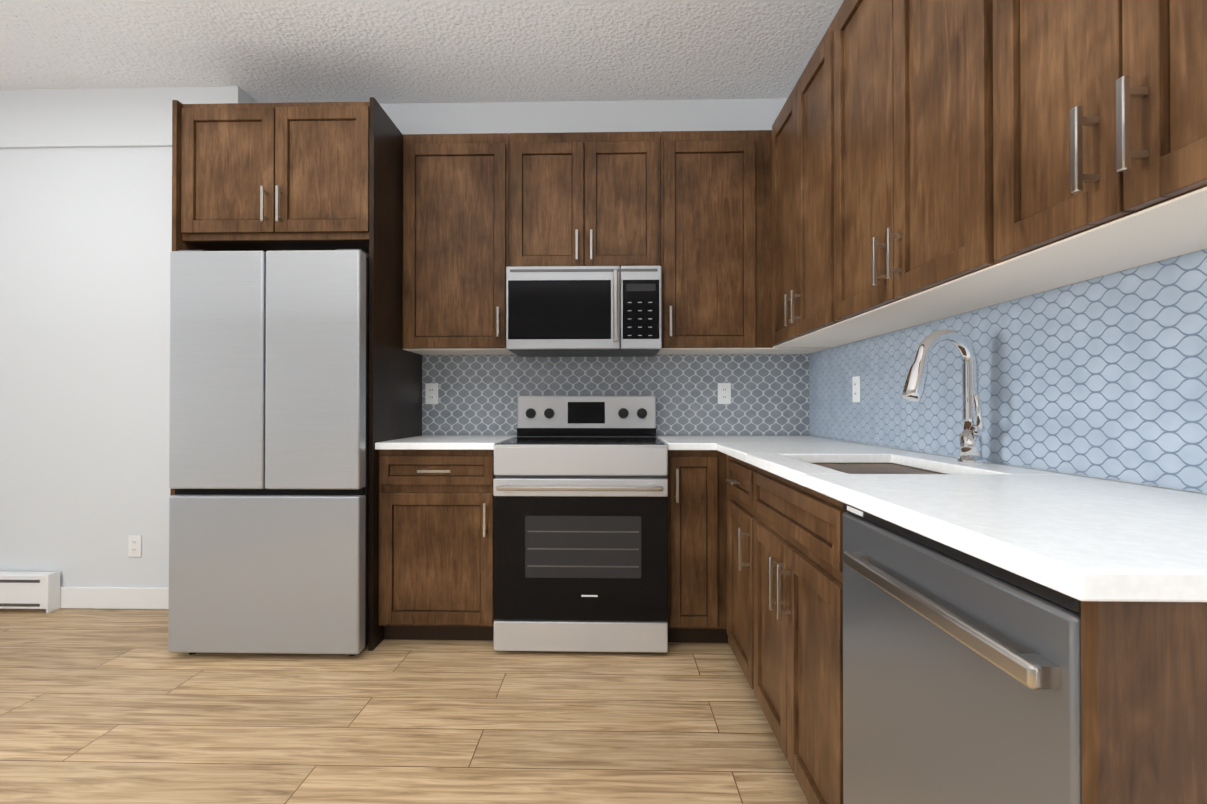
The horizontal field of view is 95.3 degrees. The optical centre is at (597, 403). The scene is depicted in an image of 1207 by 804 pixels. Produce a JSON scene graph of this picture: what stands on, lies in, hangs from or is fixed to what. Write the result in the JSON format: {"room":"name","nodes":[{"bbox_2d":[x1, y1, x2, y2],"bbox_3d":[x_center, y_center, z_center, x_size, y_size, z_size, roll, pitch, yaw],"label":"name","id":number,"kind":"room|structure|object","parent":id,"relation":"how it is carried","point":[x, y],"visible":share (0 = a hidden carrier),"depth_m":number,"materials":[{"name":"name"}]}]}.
{"room":"kitchen","nodes":[
{"label":"kitchen","id":0,"kind":"room"},
{"bbox_2d":[0,86,256,586],"bbox_3d":[-3.303,-0.294,3.119,2.765,2.797,0.305,0,0,1],"label":"wall","id":1,"kind":"structure","parent":0,"point":[85,242],"depth_m":2.97,"materials":[{"name":"white paint"}]},
{"bbox_2d":[60,587,168,608],"bbox_3d":[-3.256,1.046,2.970,2.665,0.115,0.014,0,0,1],"label":"baseboard","id":2,"kind":"structure","parent":1,"relation":"attached to","point":[114,597],"depth_m":2.95,"materials":[{"name":"white plastic"}]},
{"bbox_2d":[128,535,141,556],"bbox_3d":[-2.489,0.768,2.957,0.072,0.116,0.008,0,0,1],"label":"outlet","id":3,"kind":"object","parent":1,"relation":"attached to","point":[134,545],"visible":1,"depth_m":2.96,"materials":[{"name":"white plastic"}]},
{"bbox_2d":[0,608,808,803],"bbox_3d":[-1.790,1.132,-0.494,5.960,0.100,7.400,0,0,1],"label":"floor","id":4,"kind":"structure","parent":0,"point":[111,706],"depth_m":1.88,"materials":[{"name":"brown wood"}]},
{"bbox_2d":[0,571,59,612],"bbox_3d":[-3.587,1.000,2.937,1.406,0.205,0.068,0,0,1],"label":"baseboard heater","id":5,"kind":"object","parent":4,"relation":"on","point":[28,590],"visible":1,"depth_m":2.89,"materials":[{"name":"white metal"}]},
{"bbox_2d":[168,249,368,655],"bbox_3d":[-1.420,0.218,2.712,0.828,1.767,0.725,0,0,1],"label":"fridge","id":6,"kind":"object","parent":4,"relation":"on","point":[269,453],"visible":0.9,"depth_m":2.35,"materials":[{"name":"silver metal"}]},
{"bbox_2d":[170,97,421,650],"bbox_3d":[-1.452,-0.132,2.770,0.918,2.467,0.666,0,0,1],"label":"enclosure","id":7,"kind":"object","parent":4,"relation":"on","point":[264,177],"visible":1,"depth_m":2.49,"materials":[{"name":"brown wood"}]},
{"bbox_2d":[375,435,516,640],"bbox_3d":[-0.722,0.640,2.759,0.539,0.924,0.644,0,0,1],"label":"base cabinet","id":8,"kind":"object","parent":4,"relation":"on","point":[436,495],"visible":0.88,"depth_m":2.48,"materials":[{"name":"brown wood"}]},
{"bbox_2d":[375,435,516,449],"bbox_3d":[-0.722,0.194,2.764,0.539,0.032,0.623,0,0,1],"label":"countertop","id":9,"kind":"structure","parent":8,"relation":"on","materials":[{"name":"stone"}]},
{"bbox_2d":[493,395,667,652],"bbox_3d":[-0.070,0.529,2.683,0.758,1.145,0.715,0,0,1],"label":"stove","id":10,"kind":"object","parent":4,"relation":"on","point":[580,524],"visible":1,"depth_m":2.39,"materials":[{"name":"silver metal"}]},
{"bbox_2d":[667,447,719,642],"bbox_3d":[0.429,0.656,2.751,0.224,0.891,0.606,0,0,1],"label":"base cabinet","id":11,"kind":"object","parent":4,"relation":"on","point":[693,575],"depth_m":2.46,"materials":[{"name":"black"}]},
{"bbox_2d":[656,437,835,452],"bbox_3d":[0.736,0.194,2.730,0.839,0.032,0.623,0,0,1],"label":"countertop","id":12,"kind":"structure","parent":11,"relation":"on","point":[675,444],"depth_m":2.61,"materials":[{"name":"white stone"}]},
{"bbox_2d":[716,453,743,672],"bbox_3d":[0.839,0.652,2.115,0.603,0.891,0.592,0,0,1],"label":"base cabinet","id":13,"kind":"object","parent":4,"relation":"on","point":[729,471],"depth_m":2.24,"materials":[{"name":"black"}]},
{"bbox_2d":[744,461,951,803],"bbox_3d":[0.826,0.649,1.554,0.603,0.891,0.807,0,0,1],"label":"base cabinet","id":14,"kind":"object","parent":4,"relation":"on","point":[788,528],"depth_m":1.49,"materials":[{"name":"brown wood"}]},
{"bbox_2d":[832,501,1206,803],"bbox_3d":[0.807,0.646,0.843,0.607,0.888,0.608,0,0,1],"label":"base cabinet","id":15,"kind":"object","parent":4,"relation":"on","point":[970,625],"depth_m":0.68,"materials":[{"name":"silver metal"}]},
{"bbox_2d":[716,441,1206,604],"bbox_3d":[0.812,0.198,1.475,0.628,0.056,1.883,0,0,1],"label":"countertop","id":16,"kind":"structure","parent":15,"relation":"on","point":[1073,538],"depth_m":0.84,"materials":[{"name":"white stone"}]},
{"bbox_2d":[902,329,991,464],"bbox_3d":[0.961,-0.018,1.535,0.250,0.376,0.112,0,0,1],"label":"faucet","id":17,"kind":"object","parent":16,"relation":"on","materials":[{"name":"silver metal"}]},
{"bbox_2d":[843,503,1081,803],"bbox_3d":[0.786,0.636,0.855,0.633,0.868,0.584,0,0,1],"label":"dishwasher","id":18,"kind":"object","parent":15,"relation":"in","point":[962,666],"depth_m":0.78,"materials":[{"name":"silver metal"}]},
{"bbox_2d":[0,0,843,103],"bbox_3d":[-1.790,-1.765,-0.476,5.960,0.100,7.400,0,0,1],"label":"ceiling","id":19,"kind":"structure","parent":0,"point":[383,51],"depth_m":2.62,"materials":[{"name":"paint"}]},
{"bbox_2d":[380,98,809,435],"bbox_3d":[-0.322,-0.294,3.142,3.195,2.797,0.120,0,0,1],"label":"wall","id":20,"kind":"structure","parent":0,"point":[595,116],"depth_m":3.08,"materials":[{"name":"white paint"}]},
{"bbox_2d":[402,133,525,354],"bbox_3d":[-0.682,-0.819,2.926,0.611,1.089,0.326,0,0,1],"label":"upper cabinet","id":21,"kind":"object","parent":20,"relation":"attached to","point":[464,195],"depth_m":2.77,"materials":[{"name":"brown wood"}]},
{"bbox_2d":[526,131,665,269],"bbox_3d":[-0.065,-1.018,2.913,0.762,0.691,0.326,0,0,1],"label":"upper cabinet","id":22,"kind":"object","parent":20,"relation":"attached to","point":[593,198],"depth_m":2.76,"materials":[{"name":"brown wood"}]},
{"bbox_2d":[506,266,661,356],"bbox_3d":[-0.066,-0.463,2.846,0.758,0.407,0.449,0,0,1],"label":"over-the-range microwave","id":23,"kind":"object","parent":22,"relation":"attached to","point":[583,311],"visible":1,"depth_m":2.67,"materials":[{"name":"silver metal"}]},
{"bbox_2d":[422,354,805,434],"bbox_3d":[0.080,-0.359,3.064,2.130,1.074,0.002,0,0,1],"label":"tile backsplash","id":24,"kind":"structure","parent":20,"relation":"attached to","point":[477,394],"depth_m":3.06,"materials":[{"name":"grey tile"}]},
{"bbox_2d":[425,383,437,403],"bbox_3d":[-0.931,-0.053,3.081,0.072,0.116,0.008,0,0,1],"label":"electrical outlet","id":25,"kind":"object","parent":24,"relation":"attached to","point":[431,393],"visible":1,"depth_m":3.08,"materials":[{"name":"white plastic"}]},
{"bbox_2d":[718,383,730,403],"bbox_3d":[0.699,-0.053,3.043,0.072,0.116,0.008,0,0,1],"label":"electrical outlet","id":26,"kind":"object","parent":24,"relation":"attached to","point":[724,393],"visible":1,"depth_m":3.04,"materials":[{"name":"white plastic"}]},
{"bbox_2d":[657,130,757,354],"bbox_3d":[0.516,-0.819,2.898,0.538,1.089,0.326,0,0,1],"label":"upper cabinet","id":27,"kind":"object","parent":20,"relation":"attached to","point":[690,212],"depth_m":2.74,"materials":[{"name":"brown wood"}]},
{"bbox_2d":[754,130,829,353],"bbox_3d":[0.944,-0.819,2.888,0.429,1.089,0.326,0,0,1],"label":"upper cabinet","id":28,"kind":"object","parent":20,"relation":"attached to","point":[765,346],"depth_m":2.75,"materials":[{"name":"brown wood"}]},
{"bbox_2d":[813,436,1206,494],"bbox_3d":[1.149,-0.317,-0.554,0.120,2.797,7.200,0,0,1],"label":"wall","id":29,"kind":"structure","parent":0,"point":[1046,470],"depth_m":1.34,"materials":[{"name":"white paint"}]},
{"bbox_2d":[772,43,904,347],"bbox_3d":[0.985,-0.823,2.275,0.318,1.089,0.854,0,0,1],"label":"upper cabinet","id":30,"kind":"object","parent":29,"relation":"attached to","point":[796,129],"depth_m":2.28,"materials":[{"name":"brown wood"}]},
{"bbox_2d":[820,0,1085,331],"bbox_3d":[0.967,-0.828,1.521,0.318,1.089,0.931,0,0,1],"label":"upper cabinet","id":31,"kind":"object","parent":29,"relation":"attached to","point":[933,160],"depth_m":1.54,"materials":[{"name":"brown wood"}]},
{"bbox_2d":[806,248,1206,492],"bbox_3d":[1.135,-0.367,1.743,0.002,1.074,2.591,0,0,1],"label":"tile backsplash","id":32,"kind":"structure","parent":29,"relation":"attached to","point":[1105,376],"depth_m":1.32,"materials":[{"name":"blue tile"}]},
{"bbox_2d":[852,376,859,401],"bbox_3d":[1.147,-0.062,2.446,0.008,0.116,0.072,0,0,1],"label":"outlet","id":33,"kind":"object","parent":32,"relation":"attached to","point":[855,388],"visible":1,"depth_m":2.44,"materials":[{"name":"white plastic"}]},
{"bbox_2d":[956,0,1206,279],"bbox_3d":[0.952,-0.832,0.868,0.318,1.089,0.651,0,0,1],"label":"upper cabinet","id":34,"kind":"object","parent":29,"relation":"attached to","point":[1081,125],"depth_m":0.95,"materials":[{"name":"brown wood"}]}
]}

